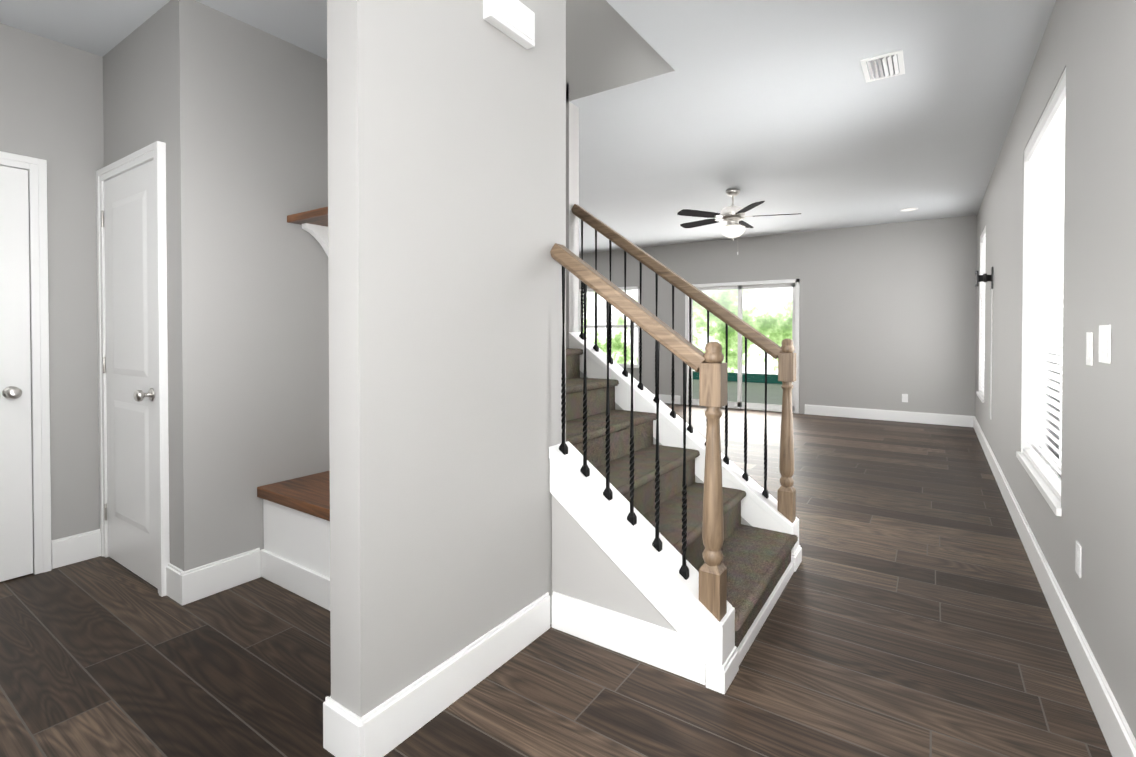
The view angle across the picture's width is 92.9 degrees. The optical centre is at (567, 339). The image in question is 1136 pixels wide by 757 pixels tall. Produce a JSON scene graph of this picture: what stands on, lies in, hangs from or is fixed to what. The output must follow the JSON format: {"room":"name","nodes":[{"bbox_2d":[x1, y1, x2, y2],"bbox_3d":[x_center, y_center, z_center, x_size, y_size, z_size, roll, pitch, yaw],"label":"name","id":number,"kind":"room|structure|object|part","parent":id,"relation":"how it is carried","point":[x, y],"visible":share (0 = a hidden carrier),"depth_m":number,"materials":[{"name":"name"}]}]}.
{"room":"house entryway","nodes":[
{"label":"house entryway","id":0,"kind":"room"},
{"bbox_2d":[0,23,103,581],"bbox_3d":[-3.018,-1.505,2.413,0.150,5.400,5.250,0,1,34],"label":"wall","id":1,"kind":"structure","parent":0,"point":[51,102],"depth_m":2.85,"materials":[{"name":"grey paint"}]},
{"bbox_2d":[0,151,51,581],"bbox_3d":[-2.938,0.143,2.386,0.034,2.106,0.942,0,1,34],"label":"door leaf","id":2,"kind":"structure","parent":1,"relation":"in","point":[25,538],"depth_m":2.70,"materials":[{"name":"white wood"}]},
{"bbox_2d":[2,386,21,398],"bbox_3d":[-2.721,0.263,2.645,0.069,0.064,0.064,0,1,34],"label":"doorknob set","id":3,"kind":"object","parent":2,"relation":"attached to","point":[11,392],"depth_m":2.63,"materials":[{"name":"grey metal"}]},
{"bbox_2d":[51,529,100,568],"bbox_3d":[-3.450,1.131,1.661,0.016,0.147,3.163,0,1,34],"label":"baseboard","id":4,"kind":"structure","parent":1,"relation":"attached to","point":[72,549],"depth_m":2.87,"materials":[{"name":"white wood"}]},
{"bbox_2d":[103,0,329,570],"bbox_3d":[-1.926,-0.182,3.026,0.990,2.740,0.780,0,1,34],"label":"wall","id":5,"kind":"structure","parent":0,"point":[231,112],"depth_m":2.63,"materials":[{"name":"grey paint"}]},
{"bbox_2d":[96,141,169,596],"bbox_3d":[-2.234,0.139,2.713,0.832,2.106,0.087,0,1,34],"label":"closet door","id":6,"kind":"structure","parent":5,"relation":"in","point":[132,347],"depth_m":2.69,"materials":[{"name":"white wood"}]},
{"bbox_3d":[-2.007,0.264,2.550,0.064,0.064,0.069,0,1,34],"label":"knob","id":7,"kind":"part","parent":6,"relation":"part of","materials":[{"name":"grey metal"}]},
{"bbox_2d":[166,548,260,605],"bbox_3d":[-1.712,1.119,2.614,0.186,0.147,0.343,0,1,34],"label":"baseboard","id":8,"kind":"structure","parent":5,"relation":"attached to","point":[194,584],"depth_m":2.52,"materials":[{"name":"white wood"}]},
{"bbox_2d":[287,207,327,255],"bbox_3d":[-0.834,0.047,2.572,1.320,1.377,0.300,0,1,34],"label":"shelf","id":9,"kind":"object","parent":5,"relation":"attached to","point":[314,222],"visible":0.1,"depth_m":2.81,"materials":[{"name":"brown wood"}]},
{"bbox_2d":[327,0,549,716],"bbox_3d":[-0.389,-0.168,1.912,0.145,2.740,0.900,0,1,34],"label":"wall","id":10,"kind":"structure","parent":0,"point":[439,250],"depth_m":1.72,"materials":[{"name":"grey paint"}]},
{"bbox_2d":[323,592,549,756],"bbox_3d":[-0.398,1.128,1.915,0.177,0.147,0.900,0,1,34],"label":"baseboard","id":11,"kind":"structure","parent":10,"relation":"attached to","point":[383,729],"depth_m":1.70,"materials":[{"name":"white wood"}]},
{"bbox_2d":[483,0,534,48],"bbox_3d":[-0.212,-1.194,1.990,0.044,0.130,0.250,0,1,34],"label":"box","id":12,"kind":"object","parent":10,"relation":"attached to","point":[514,20],"visible":1,"depth_m":1.98,"materials":[{"name":"white plastic"}]},
{"bbox_2d":[0,0,1055,253],"bbox_3d":[-0.927,-1.632,4.571,7.890,0.120,11.170,0,1,34],"label":"ceiling","id":13,"kind":"structure","parent":0,"point":[778,106],"depth_m":3.58,"materials":[{"name":"white paint"}]},
{"bbox_2d":[677,189,800,254],"bbox_3d":[1.777,-1.240,5.790,1.292,0.694,1.247,0,1,34],"label":"ceiling fan","id":14,"kind":"object","parent":13,"relation":"hanging from","point":[733,216],"visible":1,"depth_m":5.67,"materials":[{"name":"grey metal"}]},
{"bbox_3d":[1.756,-1.393,5.746,0.260,0.385,0.260,0,1,34],"label":"motor","id":15,"kind":"part","parent":14,"relation":"part of","materials":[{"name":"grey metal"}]},
{"bbox_2d":[860,50,904,82],"bbox_3d":[1.792,-1.544,3.068,0.200,0.017,0.310,0,1,34],"label":"ceiling vent","id":16,"kind":"object","parent":13,"relation":"in","point":[883,66],"visible":1,"depth_m":3.05,"materials":[{"name":"white metal"}]},
{"bbox_2d":[900,207,917,210],"bbox_3d":[4.187,-1.593,6.622,0.190,0.010,0.190,0,1,34],"label":"recessed light","id":17,"kind":"object","parent":13,"relation":"in","point":[910,209],"visible":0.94,"depth_m":6.62,"materials":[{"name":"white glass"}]},
{"bbox_2d":[0,403,1111,756],"bbox_3d":[-0.927,1.218,4.607,7.890,0.100,11.170,0,1,34],"label":"floor","id":18,"kind":"structure","parent":0,"point":[910,615],"depth_m":2.00,"materials":[{"name":"brown wood"}]},
{"bbox_2d":[257,471,329,610],"bbox_3d":[-0.879,0.967,2.518,1.320,0.455,0.460,0,1,34],"label":"bench","id":19,"kind":"object","parent":18,"relation":"on","point":[295,555],"visible":0.29,"depth_m":2.55,"materials":[{"name":"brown wood"}]},
{"bbox_2d":[549,204,801,693],"bbox_3d":[-0.405,0.063,3.224,3.150,2.244,1.292,0,1,34],"label":"staircase","id":20,"kind":"structure","parent":18,"relation":"on","point":[664,515],"depth_m":2.24,"materials":[{"name":"wood"}]},
{"bbox_2d":[551,591,705,684],"bbox_3d":[0.208,1.126,2.064,0.659,0.147,0.016,0,1,34],"label":"baseboard","id":21,"kind":"structure","parent":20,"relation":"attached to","point":[669,650],"depth_m":2.04,"materials":[{"name":"white wood"}]},
{"bbox_2d":[549,0,565,624],"bbox_3d":[-1.063,-1.512,2.968,2.465,5.400,0.120,0,1,34],"label":"wall","id":22,"kind":"structure","parent":0,"point":[557,38],"depth_m":2.28,"materials":[{"name":"grey paint"}]},
{"bbox_2d":[566,0,674,347],"bbox_3d":[-1.737,-1.535,4.787,6.010,5.400,0.123,0,1,34],"label":"wall","id":23,"kind":"structure","parent":0,"point":[608,47],"depth_m":3.45,"materials":[{"name":"grey paint"}]},
{"bbox_2d":[579,215,976,415],"bbox_3d":[2.100,-0.261,9.193,7.740,2.740,0.150,0,1,34],"label":"wall","id":24,"kind":"structure","parent":0,"point":[887,316],"depth_m":7.69,"materials":[{"name":"grey paint"}]},
{"bbox_2d":[579,286,639,367],"bbox_3d":[0.754,-0.225,10.050,1.410,1.467,0.142,0,1,34],"label":"window","id":25,"kind":"structure","parent":24,"relation":"in","point":[620,326],"depth_m":9.86,"materials":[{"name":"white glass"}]},
{"bbox_2d":[685,279,799,413],"bbox_3d":[2.770,0.097,8.707,1.814,2.037,0.112,0,1,34],"label":"sliding door","id":26,"kind":"structure","parent":24,"relation":"in","point":[740,287],"depth_m":8.63,"materials":[{"name":"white glass"}]},
{"bbox_2d":[654,394,973,426],"bbox_3d":[2.116,1.037,9.099,7.590,0.147,0.016,0,1,34],"label":"baseboard","id":27,"kind":"structure","parent":24,"relation":"attached to","point":[918,417],"depth_m":7.53,"materials":[{"name":"white wood"}]},
{"bbox_2d":[902,394,907,401],"bbox_3d":[4.622,0.805,7.403,0.070,0.115,0.008,0,1,34],"label":"electrical outlet","id":28,"kind":"object","parent":24,"relation":"attached to","point":[904,397],"visible":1,"depth_m":7.40,"materials":[{"name":"white plastic"}]},
{"bbox_2d":[975,0,1135,738],"bbox_3d":[2.277,-0.175,2.419,0.150,2.740,11.170,0,1,34],"label":"wall","id":29,"kind":"structure","parent":0,"point":[1089,46],"depth_m":1.92,"materials":[{"name":"grey paint"}]},
{"bbox_2d":[976,226,985,402],"bbox_3d":[4.744,-0.280,6.080,0.166,1.897,0.930,0,1,34],"label":"window","id":30,"kind":"structure","parent":29,"relation":"in","point":[980,396],"depth_m":6.46,"materials":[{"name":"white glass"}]},
{"bbox_2d":[979,227,985,396],"bbox_3d":[4.719,-0.293,6.096,0.060,1.844,0.860,0,1,34],"label":"window blind","id":31,"kind":"object","parent":30,"relation":"attached to","point":[983,238],"visible":0.33,"depth_m":6.27,"materials":[{"name":"white plastic"}]},
{"bbox_2d":[975,267,992,419],"bbox_3d":[3.880,0.037,5.038,0.128,1.410,0.200,0,1,34],"label":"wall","id":32,"kind":"structure","parent":29,"relation":"attached to","point":[985,277],"depth_m":4.99,"materials":[{"name":"grey paint"}]},
{"bbox_2d":[1016,68,1065,515],"bbox_3d":[2.504,-0.208,2.772,0.166,1.897,1.320,0,1,34],"label":"window","id":33,"kind":"structure","parent":29,"relation":"in","point":[1049,496],"depth_m":3.31,"materials":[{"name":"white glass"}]},
{"bbox_2d":[1023,72,1065,501],"bbox_3d":[2.479,-0.221,2.789,0.060,1.844,1.250,0,1,34],"label":"window blind","id":34,"kind":"object","parent":33,"relation":"attached to","point":[1045,153],"visible":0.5,"depth_m":2.76,"materials":[{"name":"white plastic"}]},
{"bbox_2d":[973,416,1135,756],"bbox_3d":[2.208,1.121,2.482,0.016,0.147,10.870,0,1,34],"label":"baseboard","id":35,"kind":"structure","parent":29,"relation":"attached to","point":[1119,737],"depth_m":2.01,"materials":[{"name":"white wood"}]},
{"bbox_2d":[1075,541,1081,577],"bbox_3d":[1.883,0.811,1.992,0.008,0.115,0.070,0,1,34],"label":"electrical outlet","id":36,"kind":"object","parent":29,"relation":"attached to","point":[1078,560],"visible":0.96,"depth_m":1.98,"materials":[{"name":"white plastic"}]},
{"bbox_2d":[1086,332,1092,365],"bbox_3d":[1.810,0.032,1.875,0.008,0.115,0.070,0,1,34],"label":"switch plate","id":37,"kind":"object","parent":29,"relation":"attached to","point":[1089,348],"visible":1,"depth_m":1.86,"materials":[{"name":"white plastic"}]},
{"bbox_2d":[1098,325,1110,363],"bbox_3d":[1.698,0.014,1.709,0.008,0.120,0.120,0,1,34],"label":"switch plate","id":38,"kind":"object","parent":29,"relation":"attached to","point":[1104,351],"visible":0.96,"depth_m":1.69,"materials":[{"name":"white plastic"}]},
{"label":"outside","id":39,"kind":"structure","parent":0,"visible":0},
{"bbox_2d":[583,287,792,383],"bbox_3d":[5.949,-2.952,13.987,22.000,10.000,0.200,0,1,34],"label":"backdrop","id":40,"kind":"structure","parent":39,"point":[774,313],"depth_m":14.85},
{"bbox_2d":[693,379,782,404],"bbox_3d":[4.216,1.265,11.481,22.000,0.130,5.980,0,1,34],"label":"ground","id":41,"kind":"structure","parent":39,"point":[753,393],"depth_m":12.12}
]}

